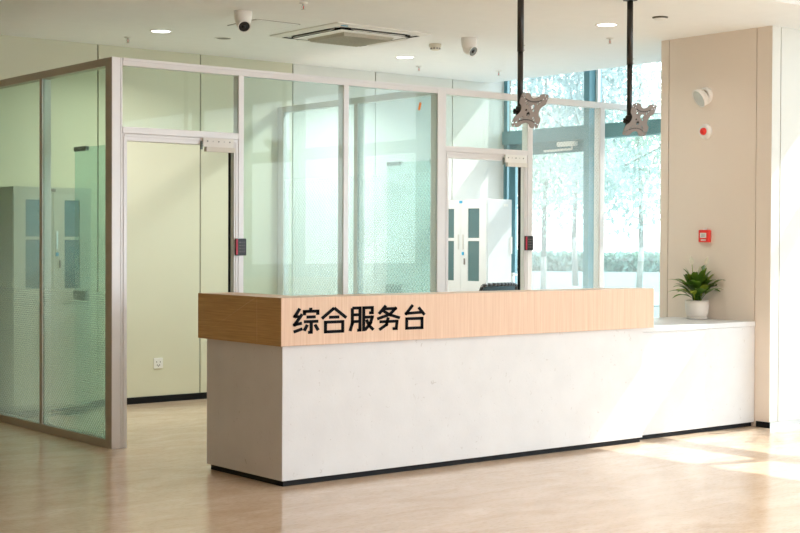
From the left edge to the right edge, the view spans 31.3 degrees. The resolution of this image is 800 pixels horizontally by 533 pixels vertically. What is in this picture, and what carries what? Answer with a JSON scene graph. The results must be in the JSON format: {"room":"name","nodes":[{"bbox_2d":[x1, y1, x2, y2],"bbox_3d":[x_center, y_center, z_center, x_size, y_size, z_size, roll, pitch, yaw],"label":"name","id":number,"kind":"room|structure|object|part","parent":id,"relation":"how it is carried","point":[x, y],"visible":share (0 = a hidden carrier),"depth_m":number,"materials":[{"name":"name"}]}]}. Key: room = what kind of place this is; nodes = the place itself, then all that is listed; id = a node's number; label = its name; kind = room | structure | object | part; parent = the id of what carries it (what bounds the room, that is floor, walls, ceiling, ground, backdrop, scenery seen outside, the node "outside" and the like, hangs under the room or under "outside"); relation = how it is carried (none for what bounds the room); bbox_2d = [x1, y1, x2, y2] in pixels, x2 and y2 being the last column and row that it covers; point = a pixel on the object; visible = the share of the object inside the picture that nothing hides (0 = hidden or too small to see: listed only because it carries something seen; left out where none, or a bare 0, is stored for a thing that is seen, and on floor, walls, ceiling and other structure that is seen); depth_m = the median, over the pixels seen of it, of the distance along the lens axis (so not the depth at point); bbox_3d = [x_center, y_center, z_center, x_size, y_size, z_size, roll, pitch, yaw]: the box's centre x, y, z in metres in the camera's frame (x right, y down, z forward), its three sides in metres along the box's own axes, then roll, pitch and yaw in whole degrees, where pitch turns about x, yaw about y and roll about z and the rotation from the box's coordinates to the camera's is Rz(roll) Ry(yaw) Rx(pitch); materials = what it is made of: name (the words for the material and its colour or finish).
{"room":"reception lobby","nodes":[
{"label":"reception lobby","id":0,"kind":"room"},
{"bbox_2d":[0,35,510,400],"bbox_3d":[-4.726,-0.442,10.751,15.110,3.361,0.120,-1,1,-39],"label":"wall","id":1,"kind":"structure","parent":0,"point":[177,194],"depth_m":13.11,"materials":[{"name":"white paint"}]},
{"bbox_3d":[-5.809,-0.430,9.817,12.238,3.361,0.020,-1,1,-39],"label":"wall panel","id":2,"kind":"part","parent":1,"relation":"part of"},
{"bbox_2d":[87,392,206,407],"bbox_3d":[-4.739,1.211,10.693,14.990,0.058,0.008,-1,1,-39],"label":"baseboard","id":3,"kind":"structure","parent":1,"relation":"attached to","point":[190,396],"depth_m":12.76,"materials":[{"name":"black plastic"}]},
{"bbox_2d":[154,358,162,368],"bbox_3d":[-2.162,0.865,12.756,0.092,0.094,0.010,-1,1,-39],"label":"wall socket","id":4,"kind":"object","parent":1,"relation":"attached to","point":[158,362],"visible":1,"depth_m":12.75,"materials":[{"name":"white plastic"}]},
{"bbox_3d":[0.048,-0.487,14.524,2.768,3.361,0.020,-1,1,-39],"label":"wall panel","id":5,"kind":"part","parent":1,"relation":"part of","materials":[{"name":"clear glass"}]},
{"bbox_2d":[502,69,600,287],"bbox_3d":[1.549,-0.486,14.812,0.240,3.361,1.411,-1,1,-39],"label":"window","id":6,"kind":"structure","parent":1,"relation":"in","point":[545,138],"depth_m":14.50,"materials":[{"name":"metal"}]},
{"bbox_3d":[1.219,0.137,15.157,0.072,0.140,0.130,-1,1,-39],"label":"handle","id":7,"kind":"part","parent":6,"relation":"part of","materials":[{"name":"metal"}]},
{"bbox_3d":[1.558,-0.096,14.844,0.032,2.400,1.216,-1,1,-39],"label":"sash","id":8,"kind":"part","parent":6,"relation":"part of","materials":[{"name":"clear glass"}]},
{"bbox_2d":[543,141,577,151],"bbox_3d":[1.642,-1.229,14.627,0.054,0.097,0.460,-1,1,-39],"label":"door closer","id":9,"kind":"object","parent":6,"relation":"attached to","point":[566,143],"depth_m":14.55,"materials":[{"name":"white metal"}]},
{"bbox_3d":[1.624,-1.204,14.646,0.024,0.047,0.410,-1,1,-39],"label":"closer arm","id":10,"kind":"part","parent":9,"relation":"part of","materials":[{"name":"white plastic"}]},
{"bbox_2d":[0,399,799,532],"bbox_3d":[0.954,1.448,3.643,15.230,0.120,18.436,-1,1,-39],"label":"floor","id":11,"kind":"structure","parent":0,"point":[741,479],"depth_m":8.33,"materials":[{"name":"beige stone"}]},
{"bbox_2d":[0,186,90,417],"bbox_3d":[-2.959,0.288,11.825,0.685,1.878,0.402,-1,1,-39],"label":"filing cabinet","id":12,"kind":"object","parent":11,"relation":"on","point":[19,205],"visible":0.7,"depth_m":11.67,"materials":[{"name":"grey metal"}]},
{"bbox_3d":[-2.981,0.729,11.585,0.337,0.835,0.017,-1,1,-39],"label":"door","id":13,"kind":"part","parent":12,"relation":"part of","materials":[{"name":"grey metal"}]},
{"bbox_3d":[-2.977,-0.150,11.570,0.337,0.903,0.017,-1,1,-39],"label":"door","id":14,"kind":"part","parent":12,"relation":"part of","materials":[{"name":"grey metal"}]},
{"bbox_3d":[-2.843,-0.625,11.668,0.685,0.044,0.018,-1,1,-39],"label":"rail","id":15,"kind":"part","parent":12,"relation":"part of","materials":[{"name":"grey metal"}]},
{"bbox_3d":[-2.813,0.555,11.702,0.020,0.150,0.007,-1,1,-39],"label":"handle","id":16,"kind":"part","parent":12,"relation":"part of","materials":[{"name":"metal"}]},
{"bbox_3d":[-2.810,-0.215,11.688,0.020,0.150,0.007,-1,1,-39],"label":"handle","id":17,"kind":"part","parent":12,"relation":"part of","materials":[{"name":"metal"}]},
{"bbox_3d":[-2.716,0.727,11.798,0.337,0.835,0.017,-1,1,-39],"label":"door","id":18,"kind":"part","parent":12,"relation":"part of","materials":[{"name":"grey metal"}]},
{"bbox_3d":[-2.712,-0.152,11.783,0.337,0.903,0.017,-1,1,-39],"label":"door","id":19,"kind":"part","parent":12,"relation":"part of","materials":[{"name":"grey metal"}]},
{"bbox_2d":[0,58,105,446],"bbox_3d":[-2.729,-0.111,10.829,0.075,2.713,2.263,-1,1,-39],"label":"glass wall","id":20,"kind":"structure","parent":11,"relation":"on","point":[44,424],"depth_m":10.74,"materials":[{"name":"metal"}]},
{"bbox_3d":[-3.069,-0.120,11.217,0.008,2.600,1.151,-1,1,-39],"label":"glass pane","id":21,"kind":"part","parent":20,"relation":"part of","materials":[{"name":"glass"}]},
{"bbox_3d":[-2.679,-0.111,10.767,0.075,2.600,0.040,-1,1,-39],"label":"post","id":22,"kind":"part","parent":20,"relation":"part of","materials":[{"name":"metal"}]},
{"bbox_3d":[-2.665,-0.109,10.750,0.073,2.593,0.004,-1,1,-39],"label":"post","id":23,"kind":"part","parent":20,"relation":"part of","materials":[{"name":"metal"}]},
{"bbox_3d":[-2.734,1.217,10.851,0.075,0.058,2.259,-1,1,-39],"label":"rail","id":24,"kind":"part","parent":20,"relation":"part of","materials":[{"name":"metal"}]},
{"bbox_3d":[-2.724,-1.440,10.806,0.075,0.055,2.263,-1,1,-39],"label":"rail","id":25,"kind":"part","parent":20,"relation":"part of","materials":[{"name":"metal"}]},
{"bbox_3d":[-2.359,-0.102,10.334,0.008,2.600,1.028,-1,1,-39],"label":"glass pane","id":26,"kind":"part","parent":20,"relation":"part of","materials":[{"name":"glass"}]},
{"bbox_2d":[278,92,430,294],"bbox_3d":[-0.428,-0.133,12.678,0.070,2.713,2.268,-1,1,-39],"label":"window frame","id":27,"kind":"structure","parent":11,"relation":"on","point":[358,102],"depth_m":12.93,"materials":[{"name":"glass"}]},
{"bbox_3d":[-1.105,-0.153,13.521,0.070,2.598,0.092,-1,1,-39],"label":"post","id":28,"kind":"part","parent":27,"relation":"part of","materials":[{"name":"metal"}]},
{"bbox_3d":[-0.422,-1.462,12.655,0.070,0.055,2.268,-1,1,-39],"label":"rail","id":29,"kind":"part","parent":27,"relation":"part of","materials":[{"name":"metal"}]},
{"bbox_3d":[-0.368,-0.134,12.604,0.070,2.598,0.050,-1,1,-39],"label":"post","id":30,"kind":"part","parent":27,"relation":"part of","materials":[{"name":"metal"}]},
{"bbox_2d":[105,57,660,448],"bbox_3d":[0.271,-0.114,11.725,5.876,2.713,0.099,-1,1,-39],"label":"glass wall","id":31,"kind":"structure","parent":11,"relation":"on","point":[114,129],"depth_m":10.93,"materials":[{"name":"metal"}]},
{"bbox_3d":[-1.987,-0.091,9.913,0.084,2.713,0.095,-1,1,-39],"label":"corner post","id":32,"kind":"part","parent":31,"relation":"part of","materials":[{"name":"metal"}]},
{"bbox_2d":[73,133,237,447],"bbox_3d":[-1.821,0.159,10.530,0.944,2.192,0.837,-1,1,-39],"label":"door","id":33,"kind":"structure","parent":31,"relation":"in","point":[232,157],"depth_m":10.11,"materials":[{"name":"metal"}]},
{"bbox_2d":[200,137,234,152],"bbox_3d":[-1.321,-0.880,10.349,0.274,0.100,0.033,-1,1,-39],"label":"lock","id":34,"kind":"object","parent":33,"relation":"attached to","point":[209,144],"visible":1,"depth_m":10.34,"materials":[{"name":"white metal"}]},
{"bbox_3d":[-1.322,-0.897,10.355,0.257,0.065,0.021,-1,1,-39],"label":"mounting plate","id":35,"kind":"part","parent":34,"relation":"part of","materials":[{"name":"white metal"}]},
{"bbox_3d":[-1.195,-0.073,10.538,0.045,2.660,0.075,-1,1,-39],"label":"post","id":36,"kind":"part","parent":31,"relation":"part of","materials":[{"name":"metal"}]},
{"bbox_2d":[235,238,245,254],"bbox_3d":[-1.172,-0.144,10.489,0.090,0.125,0.026,-1,1,-39],"label":"keypad","id":37,"kind":"object","parent":31,"relation":"attached to","point":[240,243],"visible":1,"depth_m":10.48,"materials":[{"name":"black plastic"}]},
{"bbox_3d":[-0.826,-1.432,10.803,2.861,0.053,0.079,-1,1,-39],"label":"rail","id":38,"kind":"part","parent":31,"relation":"part of","materials":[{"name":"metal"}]},
{"bbox_3d":[-0.445,-0.080,11.140,0.049,2.660,0.075,-1,1,-39],"label":"post","id":39,"kind":"part","parent":31,"relation":"part of","materials":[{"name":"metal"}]},
{"bbox_3d":[0.312,-0.114,11.758,0.089,2.713,0.090,-1,1,-39],"label":"post","id":40,"kind":"part","parent":31,"relation":"part of","materials":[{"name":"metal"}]},
{"bbox_2d":[386,151,526,292],"bbox_3d":[0.474,0.136,12.374,0.933,2.192,0.837,-1,1,-39],"label":"door","id":41,"kind":"structure","parent":31,"relation":"in","point":[522,171],"depth_m":12.32,"materials":[{"name":"metal"}]},
{"bbox_3d":[0.710,0.142,12.081,0.933,2.192,0.084,-1,1,-39],"label":"frame","id":42,"kind":"part","parent":41,"relation":"part of","materials":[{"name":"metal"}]},
{"bbox_2d":[503,155,526,166],"bbox_3d":[0.985,-0.902,12.203,0.262,0.100,0.033,-1,1,-39],"label":"door closer","id":43,"kind":"object","parent":41,"relation":"attached to","point":[511,160],"visible":1,"depth_m":12.19,"materials":[{"name":"white metal"}]},
{"bbox_3d":[0.984,-0.920,12.209,0.245,0.065,0.021,-1,1,-39],"label":"mounting plate","id":44,"kind":"part","parent":43,"relation":"part of","materials":[{"name":"white plastic"}]},
{"bbox_3d":[1.101,-0.095,12.383,0.057,2.660,0.075,-1,1,-39],"label":"post","id":45,"kind":"part","parent":31,"relation":"part of","materials":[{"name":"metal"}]},
{"bbox_2d":[524,236,532,249],"bbox_3d":[1.114,-0.202,12.326,0.090,0.125,0.026,-1,1,-39],"label":"keypad","id":46,"kind":"object","parent":31,"relation":"attached to","point":[528,240],"visible":1,"depth_m":12.31,"materials":[{"name":"black plastic"}]},
{"bbox_3d":[1.415,-1.454,12.607,2.716,0.053,0.075,-1,1,-39],"label":"rail","id":47,"kind":"part","parent":31,"relation":"part of","materials":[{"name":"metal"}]},
{"bbox_3d":[1.805,-0.102,12.949,0.059,2.660,0.075,-1,1,-39],"label":"post","id":48,"kind":"part","parent":31,"relation":"part of","materials":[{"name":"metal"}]},
{"bbox_2d":[600,69,660,138],"bbox_3d":[2.579,-0.459,13.531,0.240,3.361,1.937,-1,1,-39],"label":"window","id":49,"kind":"structure","parent":31,"relation":"in","point":[612,130],"depth_m":14.01,"materials":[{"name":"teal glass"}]},
{"bbox_2d":[198,287,653,486],"bbox_3d":[0.279,0.721,9.708,3.257,1.116,0.943,-1,1,-39],"label":"reception desk","id":50,"kind":"object","parent":11,"relation":"on","point":[302,389],"visible":1,"depth_m":9.01,"materials":[{"name":"white stone"}]},
{"bbox_2d":[448,199,511,291],"bbox_3d":[0.739,0.263,14.431,0.352,1.869,0.773,-1,1,-39],"label":"filing cabinet","id":51,"kind":"object","parent":11,"relation":"on","point":[479,230],"visible":0.49,"depth_m":14.19,"materials":[{"name":"white metal"}]},
{"bbox_3d":[0.498,-0.181,14.477,0.017,0.894,0.377,-1,1,-39],"label":"door","id":52,"kind":"part","parent":51,"relation":"part of","materials":[{"name":"white metal"}]},
{"bbox_3d":[0.619,-0.648,14.321,0.018,0.044,0.765,-1,1,-39],"label":"rail","id":53,"kind":"part","parent":51,"relation":"part of","materials":[{"name":"white metal"}]},
{"bbox_3d":[0.736,-0.175,14.181,0.017,0.894,0.377,-1,1,-39],"label":"door","id":54,"kind":"part","parent":51,"relation":"part of","materials":[{"name":"white metal"}]},
{"bbox_2d":[479,282,516,290],"bbox_3d":[0.752,0.679,13.469,0.667,1.071,0.631,-1,1,-39],"label":"office chair","id":55,"kind":"object","parent":11,"relation":"on","point":[505,285],"visible":0.16,"depth_m":13.21,"materials":[{"name":"fabric"}]},
{"bbox_3d":[0.913,0.439,13.301,0.489,0.564,0.138,-1,1,-44],"label":"backrest","id":56,"kind":"part","parent":55,"relation":"part of","materials":[{"name":"plastic"}]},
{"bbox_2d":[640,317,754,439],"bbox_3d":[1.998,0.846,11.152,1.385,0.829,0.844,-1,1,-39],"label":"counter","id":57,"kind":"object","parent":11,"relation":"on","point":[698,375],"depth_m":10.84,"materials":[{"name":"white stone"}]},
{"bbox_2d":[667,256,722,319],"bbox_3d":[2.363,0.170,11.516,0.326,0.514,0.474,-1,1,-39],"label":"potted plant","id":58,"kind":"object","parent":57,"relation":"on","point":[696,284],"visible":1,"depth_m":11.50,"materials":[{"name":"green plant"}]},
{"bbox_3d":[2.409,0.341,11.568,0.192,0.136,0.192,-1,1,-39],"label":"pot","id":59,"kind":"part","parent":58,"relation":"part of","materials":[{"name":"white ceramic"}]},
{"bbox_2d":[643,317,754,331],"bbox_3d":[1.999,0.451,11.145,1.385,0.039,0.844,-1,1,-39],"label":"countertop","id":60,"kind":"structure","parent":57,"relation":"on","point":[660,323],"depth_m":11.01,"materials":[{"name":"white stone"}]},
{"bbox_2d":[0,0,799,82],"bbox_3d":[-3.277,-1.984,8.595,14.890,0.250,5.246,-1,1,-39],"label":"ceiling","id":61,"kind":"structure","parent":0,"point":[561,36],"depth_m":11.26,"materials":[{"name":"white paint"}]},
{"bbox_2d":[149,29,172,32],"bbox_3d":[-1.933,-1.901,11.534,0.188,0.006,0.188,-1,1,-39],"label":"recessed light","id":62,"kind":"object","parent":61,"relation":"in","point":[154,30],"visible":1,"depth_m":11.53,"materials":[{"name":"white plastic"}]},
{"bbox_2d":[152,30,169,32],"bbox_3d":[-1.933,-1.901,11.534,0.150,0.002,0.150,0,1,12],"label":"diffuser","id":63,"kind":"object","parent":62,"relation":"attached to","point":[154,31],"depth_m":11.53,"materials":[{"name":"white plastic"}]},
{"bbox_2d":[215,37,232,39],"bbox_3d":[-1.474,-1.906,11.915,0.153,0.006,0.153,-1,1,-39],"label":"recessed light","id":64,"kind":"object","parent":61,"relation":"in","point":[220,38],"visible":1,"depth_m":11.91,"materials":[{"name":"white plastic"}]},
{"bbox_2d":[234,10,251,32],"bbox_3d":[-1.155,-1.803,10.514,0.136,0.160,0.142,-1,1,-39],"label":"ceiling camera","id":65,"kind":"object","parent":61,"relation":"attached to","point":[243,18],"visible":1,"depth_m":10.47,"materials":[{"name":"white plastic"}]},
{"bbox_2d":[227,19,300,30],"bbox_3d":[-1.069,-1.892,11.176,0.413,0.005,0.428,-1,1,-39],"label":"ceiling hatch","id":66,"kind":"object","parent":61,"relation":"attached to","point":[260,24],"visible":0.86,"depth_m":11.14,"materials":[{"name":"white paint"}]},
{"bbox_2d":[299,2,307,9],"bbox_3d":[-0.686,-1.849,10.138,0.064,0.050,0.064,-1,1,-39],"label":"sprinkler","id":67,"kind":"object","parent":61,"relation":"attached to","point":[302,3],"visible":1,"depth_m":10.13,"materials":[{"name":"metal"}]},
{"bbox_2d":[270,22,431,46],"bbox_3d":[-0.405,-1.870,11.672,0.950,0.060,0.950,-1,1,-39],"label":"air conditioner","id":68,"kind":"object","parent":61,"relation":"attached to","point":[336,33],"visible":1,"depth_m":11.49,"materials":[{"name":"white plastic"}]},
{"bbox_2d":[308,32,392,46],"bbox_3d":[-0.405,-1.855,11.672,0.516,0.030,0.516,-1,1,-39],"label":"grille","id":69,"kind":"object","parent":68,"relation":"attached to","point":[355,39],"depth_m":11.57,"materials":[{"name":"white plastic"}]},
{"bbox_2d":[395,56,414,58],"bbox_3d":[0.046,-1.920,13.094,0.188,0.006,0.188,-1,1,-39],"label":"recessed light","id":70,"kind":"object","parent":61,"relation":"in","point":[400,57],"visible":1,"depth_m":13.10,"materials":[{"name":"white plastic"}]},
{"bbox_2d":[429,43,440,50],"bbox_3d":[0.302,-1.879,12.228,0.106,0.054,0.105,-1,1,-39],"label":"smoke detector","id":71,"kind":"object","parent":61,"relation":"attached to","point":[433,46],"visible":1,"depth_m":12.19,"materials":[{"name":"beige plastic"}]},
{"bbox_2d":[461,37,477,56],"bbox_3d":[0.577,-1.820,11.855,0.136,0.158,0.142,-1,1,-39],"label":"ceiling camera","id":72,"kind":"object","parent":61,"relation":"attached to","point":[469,44],"visible":1,"depth_m":11.81,"materials":[{"name":"white plastic"}]},
{"bbox_2d":[511,0,548,127],"bbox_3d":[0.817,-1.377,9.260,0.241,0.951,0.198,-1,1,-39],"label":"bracket","id":73,"kind":"object","parent":61,"relation":"hanging from","point":[523,111],"visible":1,"depth_m":9.29,"materials":[{"name":"black metal"}]},
{"bbox_3d":[0.842,-1.009,9.234,0.241,0.241,0.004,-1,28,-39],"label":"mounting plate","id":74,"kind":"part","parent":73,"relation":"part of","materials":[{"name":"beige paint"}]},
{"bbox_2d":[595,23,618,26],"bbox_3d":[1.609,-1.878,11.089,0.188,0.006,0.188,-1,1,-39],"label":"recessed light","id":75,"kind":"object","parent":61,"relation":"in","point":[598,24],"visible":1,"depth_m":11.06,"materials":[{"name":"white plastic"}]},
{"bbox_2d":[598,24,615,25],"bbox_3d":[1.609,-1.878,11.089,0.150,0.002,0.150,0,1,12],"label":"diffuser","id":76,"kind":"object","parent":75,"relation":"attached to","point":[598,24],"depth_m":11.09,"materials":[{"name":"white plastic"}]},
{"bbox_2d":[622,0,656,135],"bbox_3d":[1.637,-1.385,9.919,0.241,0.951,0.198,-1,1,-39],"label":"bracket","id":77,"kind":"object","parent":61,"relation":"hanging from","point":[632,119],"visible":1,"depth_m":9.95,"materials":[{"name":"metal"}]},
{"bbox_3d":[1.661,-1.017,9.893,0.241,0.241,0.004,-1,28,-39],"label":"mounting plate","id":78,"kind":"part","parent":77,"relation":"part of","materials":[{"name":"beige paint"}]},
{"bbox_2d":[652,16,667,20],"bbox_3d":[1.953,-1.861,10.709,0.120,0.023,0.119,-1,1,-39],"label":"ceiling sensor","id":79,"kind":"object","parent":61,"relation":"attached to","point":[657,18],"visible":1,"depth_m":10.68,"materials":[{"name":"white plastic"}]},
{"bbox_2d":[659,25,799,425],"bbox_3d":[3.078,-0.470,12.000,1.380,3.441,1.131,-1,1,-39],"label":"wall","id":80,"kind":"structure","parent":0,"point":[741,183],"depth_m":11.36,"materials":[{"name":"beige paint"}]},
{"bbox_2d":[692,87,712,107],"bbox_3d":[2.443,-1.377,11.591,0.130,0.169,0.168,-1,1,-39],"label":"fire alarm","id":81,"kind":"object","parent":80,"relation":"attached to","point":[700,97],"visible":1,"depth_m":11.57,"materials":[{"name":"white plastic"}]},
{"bbox_2d":[699,228,710,241],"bbox_3d":[2.481,-0.255,11.617,0.036,0.114,0.106,-1,1,-39],"label":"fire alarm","id":82,"kind":"object","parent":80,"relation":"attached to","point":[704,235],"visible":1,"depth_m":11.60,"materials":[{"name":"red plastic"}]},
{"bbox_2d":[699,124,711,138],"bbox_3d":[2.471,-1.099,11.597,0.064,0.128,0.128,-1,1,-39],"label":"beacon","id":83,"kind":"object","parent":80,"relation":"attached to","point":[705,131],"visible":1,"depth_m":11.58,"materials":[{"name":"white plastic"}]},
{"bbox_2d":[756,421,769,427],"bbox_3d":[2.849,1.241,11.198,0.008,0.045,0.128,-1,1,-39],"label":"baseboard","id":84,"kind":"structure","parent":80,"relation":"attached to","point":[758,423],"depth_m":11.19,"materials":[{"name":"black plastic"}]},
{"bbox_3d":[3.429,-0.461,11.564,1.380,3.441,0.012,-1,1,-39],"label":"wall panel","id":85,"kind":"part","parent":80,"relation":"part of","materials":[{"name":"beige paint"}]},
{"bbox_2d":[770,419,799,427],"bbox_3d":[3.385,1.239,11.552,1.269,0.042,0.008,-1,1,-39],"label":"baseboard","id":86,"kind":"structure","parent":80,"relation":"attached to","point":[797,421],"depth_m":11.27,"materials":[{"name":"metal"}]},
{"label":"outside","id":87,"kind":"structure","parent":0,"visible":0},
{"bbox_2d":[532,271,659,317],"bbox_3d":[32.108,0.590,64.322,109.370,0.140,180.000,-1,1,-39],"label":"ground","id":88,"kind":"structure","parent":87,"point":[554,279],"depth_m":56.52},
{"bbox_2d":[511,88,561,186],"bbox_3d":[0.477,-2.517,22.575,3.825,7.269,3.864,-1,1,-42],"label":"tree","id":89,"kind":"object","parent":88,"relation":"on","point":[551,122],"visible":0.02,"depth_m":22.63,"materials":[{"name":"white plant"}]},
{"bbox_2d":[511,73,624,288],"bbox_3d":[2.910,-4.037,30.760,6.668,10.043,4.692,0,1,-28],"label":"tree","id":90,"kind":"object","parent":88,"relation":"on","point":[546,186],"visible":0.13,"depth_m":30.03,"materials":[{"name":"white plant"}]},
{"bbox_2d":[511,64,660,287],"bbox_3d":[3.408,-2.464,25.853,4.487,7.073,4.470,0,1,-23],"label":"tree","id":91,"kind":"object","parent":88,"relation":"on","point":[617,72],"visible":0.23,"depth_m":25.39,"materials":[{"name":"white plant"}]},
{"bbox_2d":[511,63,660,285],"bbox_3d":[6.285,-5.686,49.449,6.694,12.720,6.762,0,1,-24],"label":"tree","id":92,"kind":"object","parent":88,"relation":"on","point":[574,224],"visible":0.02,"depth_m":49.49,"materials":[{"name":"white plant"}]},
{"bbox_2d":[517,249,659,271],"bbox_3d":[10.161,-0.235,74.317,26.213,1.348,1.483,0,1,7],"label":"hedge","id":93,"kind":"object","parent":88,"relation":"on","point":[619,261],"visible":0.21,"depth_m":73.84,"materials":[{"name":"green plant"}]},
{"bbox_2d":[540,62,660,287],"bbox_3d":[6.080,-4.327,36.591,5.498,10.449,5.555,1,1,20],"label":"tree","id":94,"kind":"object","parent":88,"relation":"on","point":[639,278],"visible":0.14,"depth_m":36.46,"materials":[{"name":"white plant"}]},
{"bbox_2d":[633,67,660,119],"bbox_3d":[5.669,-2.222,20.547,4.523,6.792,3.283,1,1,41],"label":"tree","id":95,"kind":"object","parent":88,"relation":"on","point":[658,82],"visible":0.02,"depth_m":20.72,"materials":[{"name":"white plant"}]},
{"bbox_2d":[654,292,659,306],"bbox_3d":[4.698,0.843,38.230,119.994,0.030,8.999,0,1,7],"label":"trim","id":96,"kind":"structure","parent":88,"relation":"on","point":[656,294],"depth_m":37.06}
]}

